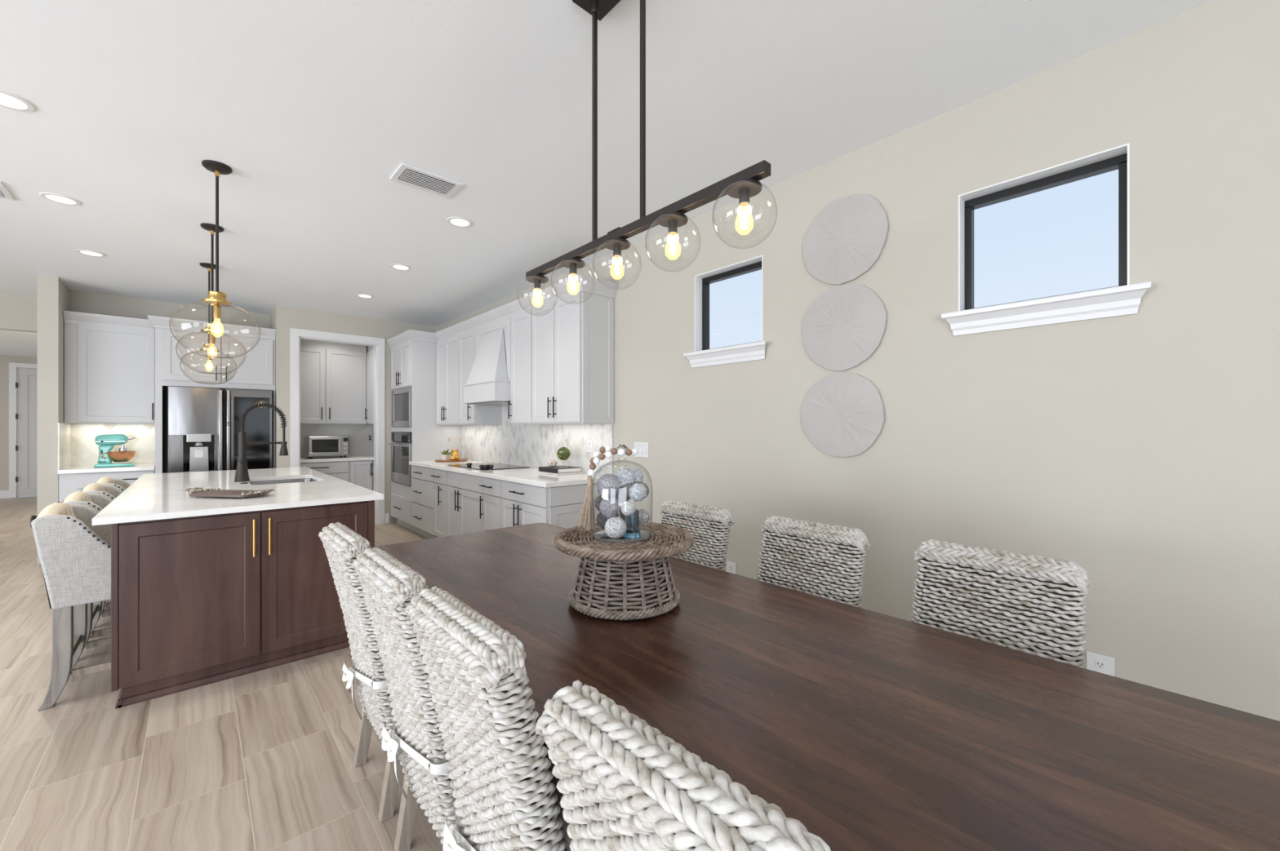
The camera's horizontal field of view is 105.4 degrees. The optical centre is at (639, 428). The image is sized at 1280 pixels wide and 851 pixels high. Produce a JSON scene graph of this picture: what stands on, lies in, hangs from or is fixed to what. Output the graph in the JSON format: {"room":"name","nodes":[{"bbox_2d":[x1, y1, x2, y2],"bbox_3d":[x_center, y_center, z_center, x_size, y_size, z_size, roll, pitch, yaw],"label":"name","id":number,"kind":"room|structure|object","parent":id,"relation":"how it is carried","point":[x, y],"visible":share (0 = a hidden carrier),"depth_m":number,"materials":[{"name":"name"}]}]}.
{"room":"dining room","nodes":[
{"label":"dining room","id":0,"kind":"room"},
{"bbox_2d":[0,355,36,497],"bbox_3d":[-12.693,-0.070,8.809,5.100,2.800,0.120,0,0,-42],"label":"door frame","id":1,"kind":"structure","parent":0,"point":[4,360],"depth_m":9.28,"materials":[{"name":"paint"}]},
{"bbox_2d":[8,362,36,497],"bbox_3d":[-11.620,0.035,9.712,1.180,2.590,0.070,0,0,-42],"label":"door","id":2,"kind":"structure","parent":1,"relation":"in","point":[26,384],"depth_m":9.42,"materials":[{"name":"wood"}]},
{"bbox_2d":[0,293,36,333],"bbox_3d":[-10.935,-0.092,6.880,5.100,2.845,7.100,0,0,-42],"label":"wall header","id":3,"kind":"structure","parent":0,"point":[17,313],"depth_m":5.57,"materials":[{"name":"paint"}]},
{"bbox_2d":[0,329,36,357],"bbox_3d":[-10.976,-1.420,6.925,5.100,0.060,6.979,0,0,-42],"label":"ceiling","id":4,"kind":"structure","parent":0,"point":[19,344],"depth_m":8.02,"materials":[{"name":"white"}]},
{"bbox_2d":[36,274,69,564],"bbox_3d":[-6.336,-0.092,5.340,0.135,2.845,1.370,0,0,-42],"label":"wall column","id":5,"kind":"structure","parent":0,"point":[52,294],"depth_m":4.84,"materials":[{"name":"paint"}]},
{"bbox_2d":[69,289,270,473],"bbox_3d":[-5.612,-0.092,5.943,1.747,2.845,0.095,0,0,-42],"label":"wall","id":6,"kind":"structure","parent":0,"point":[79,301],"depth_m":5.75,"materials":[{"name":"paint"}]},
{"bbox_2d":[57,422,155,470],"bbox_3d":[-5.758,0.180,5.316,0.684,0.468,0.634,0,0,-42],"label":"backsplash","id":7,"kind":"structure","parent":6,"relation":"attached to","point":[77,446],"depth_m":5.43,"materials":[{"name":"stone"}]},
{"bbox_2d":[62,311,155,423],"bbox_3d":[-5.841,-0.636,5.404,0.673,1.163,0.387,0,0,-42],"label":"upper cabinet","id":8,"kind":"object","parent":6,"relation":"attached to","point":[109,361],"visible":0.92,"depth_m":5.28,"materials":[{"name":"wood"}]},
{"bbox_2d":[0,495,443,850],"bbox_3d":[-5.456,1.355,3.687,8.900,0.050,19.200,0,0,-42],"label":"floor","id":9,"kind":"structure","parent":0,"point":[263,760],"depth_m":1.98,"materials":[{"name":"tile"}]},
{"bbox_2d":[30,502,111,711],"bbox_3d":[-2.830,0.857,2.610,0.542,0.946,0.492,0,0,-42],"label":"bar stool","id":10,"kind":"object","parent":9,"relation":"on","point":[74,554],"visible":0.75,"depth_m":2.36,"materials":[{"name":"fabric"}]},
{"bbox_2d":[57,491,111,649],"bbox_3d":[-3.241,0.857,3.061,0.542,0.946,0.492,0,0,-42],"label":"bar stool","id":11,"kind":"object","parent":9,"relation":"on","point":[98,502],"visible":0.2,"depth_m":2.87,"materials":[{"name":"beige fabric"}]},
{"bbox_2d":[81,483,122,617],"bbox_3d":[-3.655,0.857,3.515,0.542,0.946,0.492,0,0,-42],"label":"bar stool","id":12,"kind":"object","parent":9,"relation":"on","point":[112,492],"visible":0.14,"depth_m":3.31,"materials":[{"name":"beige fabric"}]},
{"bbox_2d":[58,470,155,502],"bbox_3d":[-5.747,0.893,5.307,0.680,0.874,0.657,0,0,-42],"label":"base cabinet","id":13,"kind":"object","parent":9,"relation":"on","point":[68,483],"visible":0.26,"depth_m":4.98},
{"bbox_2d":[57,463,155,474],"bbox_3d":[-5.754,0.434,5.312,0.683,0.040,0.643,0,0,-42],"label":"countertop","id":14,"kind":"structure","parent":13,"relation":"on","point":[144,467],"depth_m":5.10,"materials":[{"name":"white stone"}]},
{"bbox_2d":[93,433,135,467],"bbox_3d":[-5.733,0.236,5.328,0.310,0.356,0.230,0,0,-42],"label":"stand mixer","id":15,"kind":"object","parent":14,"relation":"on","point":[106,442],"visible":1,"depth_m":5.27,"materials":[{"name":"teal metal"}]},
{"bbox_2d":[100,451,135,462],"bbox_3d":[-5.715,0.312,5.345,0.260,0.113,0.230,0,0,-42],"label":"bowl","id":16,"kind":"object","parent":15,"relation":"on","point":[105,456],"depth_m":5.27,"materials":[{"name":"orange metal"}]},
{"bbox_2d":[96,476,130,492],"bbox_3d":[-4.069,0.857,3.970,0.542,0.946,0.492,0,0,-42],"label":"bar stool","id":17,"kind":"object","parent":9,"relation":"on","point":[121,484],"visible":0.12,"depth_m":3.81,"materials":[{"name":"beige fabric"}]},
{"bbox_2d":[147,315,275,473],"bbox_3d":[-5.114,0.056,5.864,1.111,2.548,0.687,0,0,-42],"label":"tall cabinet","id":18,"kind":"object","parent":9,"relation":"on","point":[257,372],"visible":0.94,"depth_m":5.61,"materials":[{"name":"wood"}]},
{"bbox_2d":[167,386,271,473],"bbox_3d":[-5.026,0.422,5.855,0.925,1.775,0.753,0,0,-42],"label":"refrigerator","id":19,"kind":"object","parent":9,"relation":"on","point":[202,423],"visible":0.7,"depth_m":5.57,"materials":[{"name":"silver metal"}]},
{"bbox_2d":[111,500,374,709],"bbox_3d":[-3.026,0.888,3.714,1.120,0.884,2.913,0,0,-42],"label":"kitchen island","id":20,"kind":"object","parent":9,"relation":"on","point":[199,601],"visible":0.87,"depth_m":2.55,"materials":[{"name":"brown wood"}]},
{"bbox_2d":[92,466,383,525],"bbox_3d":[-3.053,0.429,3.734,1.220,0.031,2.967,0,0,-42],"label":"island countertop","id":21,"kind":"structure","parent":20,"relation":"on","point":[152,496],"depth_m":3.03,"materials":[{"name":"white stone"}]},
{"bbox_2d":[185,487,274,498],"bbox_3d":[-2.492,0.389,2.962,0.538,0.048,0.190,0,0,8],"label":"serving tray","id":22,"kind":"object","parent":21,"relation":"on","point":[201,492],"visible":1,"depth_m":2.91,"materials":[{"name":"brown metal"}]},
{"bbox_2d":[234,402,288,482],"bbox_3d":[-2.987,0.102,3.857,0.344,0.622,0.170,0,0,-42],"label":"kitchen faucet","id":23,"kind":"object","parent":21,"relation":"on","point":[242,474],"visible":1,"depth_m":3.80,"materials":[{"name":"brown metal"}]},
{"bbox_2d":[248,478,317,484],"bbox_3d":[-2.888,0.548,3.957,0.484,0.205,0.724,0,0,-42],"label":"sink","id":24,"kind":"object","parent":21,"relation":"in","point":[300,480],"visible":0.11,"depth_m":4.23,"materials":[{"name":"silver metal"}]},
{"bbox_2d":[300,460,373,490],"bbox_3d":[-4.440,0.893,6.870,1.082,0.874,0.658,0,0,-42],"label":"base cabinet","id":25,"kind":"object","parent":9,"relation":"on","point":[357,473],"visible":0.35,"depth_m":6.83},
{"bbox_2d":[300,455,373,462],"bbox_3d":[-4.261,0.434,6.909,1.402,0.040,0.844,0,0,-42],"label":"countertop","id":26,"kind":"structure","parent":25,"relation":"on","point":[354,458],"depth_m":6.78,"materials":[{"name":"white stone"}]},
{"bbox_2d":[304,435,349,458],"bbox_3d":[-4.402,0.262,6.861,0.497,0.304,0.369,0,0,-42],"label":"toaster oven","id":27,"kind":"object","parent":26,"relation":"on","point":[317,446],"visible":1,"depth_m":6.74,"materials":[{"name":"metal"}]},
{"bbox_2d":[318,522,402,822],"bbox_3d":[-0.869,0.846,1.908,0.603,0.968,0.447,0,0,-42],"label":"dining chair","id":28,"kind":"object","parent":9,"relation":"on","point":[342,545],"visible":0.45,"depth_m":1.67,"materials":[{"name":"white wicker"}]},
{"bbox_2d":[351,547,458,850],"bbox_3d":[-0.507,0.846,1.510,0.603,0.968,0.447,0,0,-42],"label":"dining chair","id":29,"kind":"object","parent":9,"relation":"on","point":[388,584],"visible":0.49,"depth_m":1.30,"materials":[{"name":"white wicker"}]},
{"bbox_2d":[386,329,462,533],"bbox_3d":[-2.947,0.049,6.666,0.692,2.563,0.975,0,0,-42],"label":"tall cabinet","id":30,"kind":"object","parent":9,"relation":"on","point":[413,353],"visible":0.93,"depth_m":6.29,"materials":[{"name":"wood"}]},
{"bbox_2d":[387,431,411,486],"bbox_3d":[-3.042,0.395,6.590,0.502,0.690,0.800,0,0,-42],"label":"wall oven","id":31,"kind":"object","parent":30,"relation":"in","point":[401,447],"visible":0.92,"depth_m":6.43,"materials":[{"name":"silver glass"}]},
{"bbox_2d":[391,387,411,426],"bbox_3d":[-3.019,-0.273,6.611,0.440,0.505,0.800,0,0,-42],"label":"microwave","id":32,"kind":"object","parent":30,"relation":"in","point":[401,398],"visible":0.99,"depth_m":6.42,"materials":[{"name":"metal"}]},
{"bbox_2d":[411,465,438,538],"bbox_3d":[-2.393,0.893,6.058,0.692,0.874,0.776,0,0,-42],"label":"base cabinet","id":33,"kind":"object","parent":9,"relation":"on","point":[422,484],"visible":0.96,"depth_m":5.83,"materials":[{"name":"wood"}]},
{"bbox_2d":[430,469,448,537],"bbox_3d":[-1.996,0.893,5.623,0.692,0.874,0.398,0,0,-42],"label":"base cabinet","id":34,"kind":"object","parent":9,"relation":"on","point":[440,486],"visible":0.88,"depth_m":5.42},
{"bbox_2d":[446,471,484,536],"bbox_3d":[-1.561,0.893,5.145,0.692,0.874,0.886,0,0,-42],"label":"base cabinet","id":35,"kind":"object","parent":9,"relation":"on","point":[464,491],"visible":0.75,"depth_m":4.94,"materials":[{"name":"wood"}]},
{"bbox_2d":[404,586,572,850],"bbox_3d":[-0.172,0.846,1.143,0.603,0.968,0.447,0,0,-42],"label":"dining chair","id":36,"kind":"object","parent":9,"relation":"on","point":[508,797],"visible":0.73,"depth_m":0.90,"materials":[{"name":"white wicker"}]},
{"bbox_2d":[479,477,502,530],"bbox_3d":[-1.134,0.893,4.676,0.692,0.874,0.376,0,0,-42],"label":"base cabinet","id":37,"kind":"object","parent":9,"relation":"on","point":[491,488],"visible":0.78,"depth_m":4.47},
{"bbox_2d":[501,480,599,528],"bbox_3d":[-0.745,0.893,4.248,0.692,0.874,0.772,0,0,-42],"label":"base cabinet","id":38,"kind":"object","parent":9,"relation":"on","point":[521,504],"visible":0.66,"depth_m":3.94,"materials":[{"name":"wood"}]},
{"bbox_2d":[408,460,602,488],"bbox_3d":[-1.559,0.434,5.151,0.683,0.040,3.246,0,0,-42],"label":"countertop","id":39,"kind":"structure","parent":38,"relation":"on","point":[527,476],"depth_m":4.38,"materials":[{"name":"white stone"}]},
{"bbox_2d":[434,458,467,462],"bbox_3d":[-2.401,0.407,6.199,0.390,0.014,0.390,0,0,-42],"label":"wood board","id":40,"kind":"object","parent":39,"relation":"on","point":[460,460],"visible":0.77,"depth_m":6.09,"materials":[{"name":"brown wood"}]},
{"bbox_2d":[440,448,451,460],"bbox_3d":[-2.480,0.329,6.215,0.140,0.146,0.109,0,0,26],"label":"succulent pot","id":41,"kind":"object","parent":40,"relation":"on","point":[445,455],"visible":0.99,"depth_m":6.18,"materials":[{"name":"white ceramic"}]},
{"bbox_2d":[448,462,529,470],"bbox_3d":[-1.662,0.392,5.307,0.510,0.044,0.915,0,0,-42],"label":"cooktop","id":42,"kind":"object","parent":39,"relation":"in","point":[481,466],"visible":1,"depth_m":5.17,"materials":[{"name":"black glass"}]},
{"bbox_2d":[537,471,583,475],"bbox_3d":[-0.734,0.406,4.489,0.270,0.016,0.345,0,0,-42],"label":"book","id":43,"kind":"object","parent":39,"relation":"on","point":[544,473],"visible":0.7,"depth_m":4.37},
{"bbox_2d":[538,466,580,473],"bbox_3d":[-0.738,0.378,4.489,0.255,0.040,0.320,0,0,-42],"label":"book","id":44,"kind":"object","parent":43,"relation":"on","point":[556,469],"visible":0.98,"depth_m":4.40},
{"bbox_3d":[-0.695,0.203,4.433,0.150,0.308,0.150,0,0,-42],"label":"glass apothecary jar","id":45,"kind":"object","parent":44,"relation":"on","visible":0},
{"bbox_2d":[556,447,570,460],"bbox_3d":[-0.694,0.230,4.433,0.118,0.120,0.118,0,0,-42],"label":"moss ball","id":46,"kind":"object","parent":45,"relation":"in","point":[563,453],"visible":1,"depth_m":4.39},
{"bbox_2d":[534,680,831,850],"bbox_3d":[0.208,0.846,0.725,0.603,0.968,0.447,0,0,-42],"label":"dining chair","id":47,"kind":"object","parent":9,"relation":"on","point":[624,784],"visible":1,"depth_m":0.54,"materials":[{"name":"white wicker"}]},
{"bbox_2d":[659,500,735,571],"bbox_3d":[0.075,0.846,2.164,0.603,0.968,0.447,0,0,-42],"label":"dining chair","id":48,"kind":"object","parent":9,"relation":"on","point":[709,526],"visible":0.16,"depth_m":2.22,"materials":[{"name":"white wicker"}]},
{"bbox_2d":[755,515,871,608],"bbox_3d":[0.477,0.846,1.723,0.603,0.968,0.447,0,0,-42],"label":"dining chair","id":49,"kind":"object","parent":9,"relation":"on","point":[821,560],"visible":0.26,"depth_m":1.82,"materials":[{"name":"white wicker"}]},
{"bbox_2d":[371,523,1279,850],"bbox_3d":[0.072,0.950,1.451,1.066,0.760,3.148,0,0,-42],"label":"dining table","id":50,"kind":"object","parent":9,"relation":"on","point":[869,731],"visible":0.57,"depth_m":0.95,"materials":[{"name":"wood"}]},
{"bbox_2d":[554,521,693,621],"bbox_3d":[-0.051,0.457,1.601,0.455,0.223,0.455,0,0,8],"label":"pedestal","id":51,"kind":"object","parent":50,"relation":"on","point":[615,580],"visible":0.86,"depth_m":1.47,"materials":[{"name":"wicker"}]},
{"bbox_2d":[591,444,653,542],"bbox_3d":[-0.059,0.202,1.599,0.204,0.301,0.204,0,0,-42],"label":"glass cloche","id":52,"kind":"object","parent":51,"relation":"on","point":[633,534],"visible":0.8,"depth_m":1.56,"materials":[{"name":"clear"}]},
{"bbox_2d":[594,494,604,511],"bbox_3d":[-0.121,0.250,1.629,0.061,0.061,0.061,0,0,-42],"label":"ball","id":53,"kind":"object","parent":52,"relation":"in","point":[598,499],"visible":0.34,"depth_m":1.61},
{"bbox_2d":[595,511,610,528],"bbox_3d":[-0.114,0.302,1.619,0.062,0.062,0.062,0,0,-42],"label":"ball","id":54,"kind":"object","parent":52,"relation":"in","point":[601,519],"visible":0.48,"depth_m":1.59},
{"bbox_2d":[577,445,637,531],"bbox_3d":[-0.105,0.194,1.584,0.194,0.275,0.082,0,0,0],"label":"bead garland","id":55,"kind":"object","parent":52,"relation":"on","point":[587,513],"visible":1,"depth_m":1.56,"materials":[{"name":"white wood"}]},
{"bbox_2d":[596,473,620,497],"bbox_3d":[-0.101,0.184,1.563,0.077,0.077,0.077,0,0,-42],"label":"ball","id":56,"kind":"object","parent":52,"relation":"in","point":[608,485],"visible":0.99,"depth_m":1.54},
{"bbox_2d":[599,497,620,517],"bbox_3d":[-0.095,0.250,1.553,0.068,0.068,0.068,0,0,-42],"label":"ball","id":57,"kind":"object","parent":52,"relation":"in","point":[610,507],"visible":0.99,"depth_m":1.53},
{"bbox_2d":[604,516,626,538],"bbox_3d":[-0.077,0.313,1.539,0.069,0.069,0.069,0,0,-42],"label":"ball","id":58,"kind":"object","parent":52,"relation":"in","point":[615,526],"visible":1,"depth_m":1.51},
{"bbox_2d":[613,487,630,503],"bbox_3d":[-0.064,0.218,1.647,0.074,0.074,0.074,0,0,-42],"label":"ball","id":59,"kind":"object","parent":52,"relation":"in","point":[620,496],"visible":0.18,"depth_m":1.62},
{"bbox_2d":[615,467,635,487],"bbox_3d":[-0.049,0.162,1.599,0.066,0.066,0.066,0,0,-42],"label":"ball","id":60,"kind":"object","parent":52,"relation":"in","point":[625,475],"visible":0.78,"depth_m":1.57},
{"bbox_2d":[621,482,633,497],"bbox_3d":[-0.037,0.198,1.587,0.050,0.050,0.049,0,0,-42],"label":"ball","id":61,"kind":"object","parent":52,"relation":"in","point":[625,488],"visible":0.53,"depth_m":1.57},
{"bbox_2d":[621,501,635,515],"bbox_3d":[-0.037,0.252,1.533,0.046,0.046,0.046,0,0,-42],"label":"ball","id":62,"kind":"object","parent":52,"relation":"in","point":[628,508],"visible":1,"depth_m":1.52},
{"bbox_2d":[631,468,644,484],"bbox_3d":[-0.018,0.164,1.629,0.061,0.062,0.061,0,0,-42],"label":"ball","id":63,"kind":"object","parent":52,"relation":"in","point":[639,476],"visible":0.46,"depth_m":1.61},
{"bbox_2d":[629,483,647,502],"bbox_3d":[-0.006,0.205,1.563,0.060,0.059,0.059,0,0,-42],"label":"ball","id":64,"kind":"object","parent":52,"relation":"in","point":[637,492],"visible":1,"depth_m":1.54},
{"bbox_2d":[639,509,649,524],"bbox_3d":[0.007,0.294,1.617,0.051,0.053,0.049,0,0,32],"label":"ball","id":65,"kind":"object","parent":52,"relation":"in","point":[641,511],"visible":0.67,"depth_m":1.61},
{"bbox_2d":[910,539,1090,668],"bbox_3d":[0.870,0.846,1.292,0.603,0.968,0.447,0,0,-42],"label":"dining chair","id":66,"kind":"object","parent":9,"relation":"on","point":[1030,604],"visible":0.25,"depth_m":1.39,"materials":[{"name":"white wicker"}]},
{"bbox_2d":[270,305,436,523],"bbox_3d":[-4.082,-0.092,6.995,1.933,2.845,1.000,0,0,-42],"label":"wall","id":67,"kind":"structure","parent":0,"point":[282,318],"depth_m":6.25,"materials":[{"name":"paint"}]},
{"bbox_2d":[289,328,385,524],"bbox_3d":[-3.997,0.040,6.471,1.077,2.580,0.150,0,0,-42],"label":"trim","id":68,"kind":"structure","parent":67,"relation":"attached to","point":[295,335],"depth_m":6.59,"materials":[{"name":"wood"}]},
{"bbox_2d":[335,346,373,461],"bbox_3d":[-4.122,-0.092,7.094,1.860,2.845,0.960,0,0,-42],"label":"wall","id":69,"kind":"structure","parent":0,"point":[366,346],"depth_m":7.52,"materials":[{"name":"paint"}]},
{"bbox_2d":[300,339,366,425],"bbox_3d":[-4.543,-0.662,6.970,1.065,1.215,0.373,0,0,-42],"label":"upper cabinet","id":70,"kind":"object","parent":69,"relation":"attached to","point":[333,375],"visible":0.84,"depth_m":6.94,"materials":[{"name":"wood"}]},
{"bbox_2d":[300,424,373,457],"bbox_3d":[-4.542,0.180,7.217,1.402,0.468,0.011,0,0,-42],"label":"backsplash","id":71,"kind":"structure","parent":69,"relation":"attached to","point":[359,445],"depth_m":7.36,"materials":[{"name":"stone"}]},
{"bbox_2d":[364,346,373,424],"bbox_3d":[-3.775,-0.662,7.138,0.374,1.215,0.518,0,0,-42],"label":"upper cabinet","id":72,"kind":"object","parent":69,"relation":"attached to","point":[370,354],"visible":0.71,"depth_m":7.09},
{"bbox_2d":[0,0,1213,327],"bbox_3d":[-3.072,-1.555,1.070,8.900,0.080,12.120,0,0,-42],"label":"ceiling","id":73,"kind":"structure","parent":0,"point":[313,107],"depth_m":2.35,"materials":[{"name":"white"}]},
{"bbox_2d":[0,181,15,200],"bbox_3d":[-4.153,-1.505,2.983,0.358,0.020,0.325,0,0,-42],"label":"ceiling vent","id":74,"kind":"object","parent":73,"relation":"in","point":[5,193],"visible":1,"depth_m":3.12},
{"bbox_2d":[0,88,36,111],"bbox_3d":[-2.918,-1.511,2.238,0.184,0.006,0.184,0,0,-42],"label":"recessed light","id":75,"kind":"object","parent":73,"relation":"in","point":[10,100],"visible":1,"depth_m":2.26,"materials":[{"name":"white"}]},
{"bbox_2d":[38,192,81,205],"bbox_3d":[-3.821,-1.511,3.215,0.184,0.006,0.184,0,0,-42],"label":"recessed light","id":76,"kind":"object","parent":73,"relation":"in","point":[55,197],"visible":1,"depth_m":3.21,"materials":[{"name":"white"}]},
{"bbox_2d":[75,248,106,257],"bbox_3d":[-4.738,-1.511,4.206,0.184,0.006,0.184,0,0,-42],"label":"recessed light","id":77,"kind":"object","parent":73,"relation":"in","point":[87,252],"visible":1,"depth_m":4.20,"materials":[{"name":"white"}]},
{"bbox_2d":[179,262,237,384],"bbox_3d":[-3.994,-0.961,4.518,0.400,1.106,0.400,0,0,-42],"label":"glass pendant","id":78,"kind":"object","parent":73,"relation":"hanging from","point":[206,347],"visible":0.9,"depth_m":4.51,"materials":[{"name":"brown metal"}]},
{"bbox_2d":[175,222,246,374],"bbox_3d":[-3.213,-0.961,3.661,0.400,1.106,0.400,0,0,-42],"label":"glass pendant","id":79,"kind":"object","parent":73,"relation":"hanging from","point":[209,327],"visible":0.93,"depth_m":3.65,"materials":[{"name":"glass"}]},
{"bbox_2d":[208,333,215,344],"bbox_3d":[-3.213,-0.677,3.661,0.036,0.085,0.036,0,0,-42],"label":"socket","id":80,"kind":"object","parent":79,"relation":"attached to","point":[212,335],"depth_m":3.65,"materials":[{"name":"gold metal"}]},
{"bbox_2d":[168,160,261,358],"bbox_3d":[-2.442,-0.961,2.814,0.400,1.106,0.400,0,0,-42],"label":"glass pendant","id":81,"kind":"object","parent":73,"relation":"hanging from","point":[217,299],"visible":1,"depth_m":2.81,"materials":[{"name":"glass"}]},
{"bbox_2d":[213,303,221,319],"bbox_3d":[-2.442,-0.677,2.814,0.036,0.085,0.036,0,0,-42],"label":"socket","id":82,"kind":"object","parent":81,"relation":"attached to","point":[216,308],"depth_m":2.80,"materials":[{"name":"gold metal"}]},
{"bbox_2d":[390,263,411,271],"bbox_3d":[-2.243,-1.511,4.571,0.184,0.006,0.184,0,0,-42],"label":"recessed light","id":83,"kind":"object","parent":73,"relation":"in","point":[396,266],"visible":1,"depth_m":4.57,"materials":[{"name":"white"}]},
{"bbox_2d":[389,163,462,198],"bbox_3d":[-1.304,-1.505,2.980,0.357,0.020,0.238,0,0,-42],"label":"ceiling vent","id":84,"kind":"object","parent":73,"relation":"in","point":[407,175],"visible":1,"depth_m":2.96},
{"bbox_2d":[446,216,473,227],"bbox_3d":[-1.320,-1.511,3.572,0.184,0.006,0.184,0,0,-42],"label":"recessed light","id":85,"kind":"object","parent":73,"relation":"in","point":[457,221],"visible":1,"depth_m":3.56,"materials":[{"name":"white"}]},
{"bbox_2d":[516,0,777,315],"bbox_3d":[-0.077,-0.988,1.614,0.162,1.053,1.177,0,0,-42],"label":"linear chandelier","id":86,"kind":"object","parent":73,"relation":"hanging from","point":[744,184],"visible":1,"depth_m":1.52,"materials":[{"name":"brown metal"}]},
{"bbox_2d":[569,263,577,275],"bbox_3d":[-0.247,-0.587,1.800,0.027,0.034,0.027,0,0,-42],"label":"socket","id":87,"kind":"object","parent":86,"relation":"attached to","point":[573,267],"depth_m":1.79,"materials":[{"name":"brown metal"}]},
{"bbox_2d":[613,244,621,257],"bbox_3d":[-0.076,-0.587,1.613,0.027,0.034,0.027,0,0,-42],"label":"socket","id":88,"kind":"object","parent":86,"relation":"attached to","point":[616,248],"depth_m":1.60,"materials":[{"name":"brown metal"}]},
{"bbox_2d":[668,220,677,235],"bbox_3d":[0.096,-0.587,1.424,0.027,0.034,0.027,0,0,-42],"label":"socket","id":89,"kind":"object","parent":86,"relation":"attached to","point":[673,224],"depth_m":1.41,"materials":[{"name":"brown metal"}]},
{"bbox_2d":[738,188,749,206],"bbox_3d":[0.265,-0.587,1.238,0.027,0.034,0.027,0,0,-42],"label":"socket","id":90,"kind":"object","parent":86,"relation":"attached to","point":[744,193],"depth_m":1.23,"materials":[{"name":"brown metal"}]},
{"bbox_2d":[436,0,1279,721],"bbox_3d":[-0.126,-0.133,4.214,0.170,2.925,12.800,0,0,-42],"label":"wall","id":91,"kind":"structure","parent":0,"point":[1140,451],"depth_m":2.02,"materials":[{"name":"paint"}]},
{"bbox_2d":[435,324,460,425],"bbox_3d":[-2.293,-0.637,6.178,0.382,1.191,0.733,0,0,-42],"label":"upper cabinet","id":92,"kind":"object","parent":91,"relation":"attached to","point":[447,344],"visible":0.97,"depth_m":6.07,"materials":[{"name":"wood"}]},
{"bbox_2d":[455,318,502,425],"bbox_3d":[-1.900,-0.637,5.747,0.382,1.191,0.431,0,0,-42],"label":"upper cabinet","id":93,"kind":"object","parent":91,"relation":"attached to","point":[468,415],"visible":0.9,"depth_m":5.64,"materials":[{"name":"wood"}]},
{"bbox_2d":[463,304,511,405],"bbox_3d":[-1.511,-0.748,5.225,0.511,0.971,0.860,0,0,-42],"label":"range hood","id":94,"kind":"object","parent":91,"relation":"attached to","point":[488,383],"visible":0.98,"depth_m":4.99,"materials":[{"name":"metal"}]},
{"bbox_2d":[506,295,533,424],"bbox_3d":[-1.036,-0.637,4.799,0.382,1.191,0.406,0,0,-42],"label":"upper cabinet","id":95,"kind":"object","parent":91,"relation":"attached to","point":[521,321],"visible":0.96,"depth_m":4.70,"materials":[{"name":"wood"}]},
{"bbox_2d":[462,404,613,475],"bbox_3d":[-1.318,0.072,5.387,0.011,0.684,3.216,0,0,-42],"label":"backsplash","id":96,"kind":"structure","parent":91,"relation":"attached to","point":[533,446],"depth_m":5.14,"materials":[{"name":"stone"}]},
{"bbox_2d":[586,440,592,453],"bbox_3d":[-0.457,0.163,4.426,0.009,0.115,0.080,0,0,-42],"label":"backsplash outlet","id":97,"kind":"object","parent":96,"relation":"attached to","point":[589,442],"visible":1,"depth_m":4.42,"materials":[{"name":"white plastic"}]},
{"bbox_2d":[528,274,617,424],"bbox_3d":[-0.613,-0.637,4.334,0.382,1.191,0.843,0,0,-42],"label":"upper cabinet","id":98,"kind":"object","parent":91,"relation":"attached to","point":[572,344],"visible":1,"depth_m":4.13,"materials":[{"name":"wood"}]},
{"bbox_2d":[634,442,648,457],"bbox_3d":[0.009,0.172,3.932,0.010,0.120,0.170,0,0,-42],"label":"light switch","id":99,"kind":"object","parent":91,"relation":"attached to","point":[642,448],"visible":0.94,"depth_m":3.92,"materials":[{"name":"white plastic"}]},
{"bbox_2d":[683,255,765,368],"bbox_3d":[0.612,-0.769,3.325,0.187,0.662,0.686,0,0,-42],"label":"window","id":100,"kind":"structure","parent":91,"relation":"in","point":[702,356],"depth_m":3.39,"materials":[{"name":"wood"}]},
{"bbox_2d":[726,560,736,574],"bbox_3d":[0.612,0.956,3.271,0.009,0.117,0.076,0,0,-42],"label":"wall outlet","id":101,"kind":"object","parent":91,"relation":"attached to","point":[731,566],"visible":0.57,"depth_m":3.27,"materials":[{"name":"white plastic"}]},
{"bbox_2d":[800,372,884,457],"bbox_3d":[1.110,-0.078,2.706,0.033,0.470,0.471,0,0,-42],"label":"disc","id":102,"kind":"object","parent":91,"relation":"attached to","point":[842,415],"visible":1,"depth_m":2.68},
{"bbox_2d":[801,284,887,371],"bbox_3d":[1.116,-0.556,2.699,0.033,0.474,0.477,0,0,-42],"label":"disc","id":103,"kind":"object","parent":91,"relation":"attached to","point":[842,328],"visible":1,"depth_m":2.68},
{"bbox_2d":[802,194,888,284],"bbox_3d":[1.120,-1.039,2.694,0.033,0.480,0.479,0,0,-42],"label":"disc","id":104,"kind":"object","parent":91,"relation":"attached to","point":[845,240],"visible":1,"depth_m":2.67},
{"bbox_2d":[941,142,1151,336],"bbox_3d":[1.720,-0.769,2.109,0.187,0.662,0.684,0,0,-42],"label":"window","id":105,"kind":"structure","parent":91,"relation":"in","point":[1125,299],"depth_m":2.07,"materials":[{"name":"wood"}]},
{"bbox_2d":[1086,651,1114,676],"bbox_3d":[1.828,0.958,1.936,0.009,0.117,0.082,0,0,-42],"label":"wall outlet","id":106,"kind":"object","parent":91,"relation":"attached to","point":[1098,663],"visible":0.53,"depth_m":1.93,"materials":[{"name":"white plastic"}]},
{"bbox_2d":[1094,660,1106,669],"bbox_3d":[1.827,0.938,1.934,0.002,0.034,0.034,0,0,-42],"label":"socket","id":107,"kind":"object","parent":106,"relation":"attached to","point":[1099,664],"depth_m":1.93,"materials":[{"name":"white plastic"}]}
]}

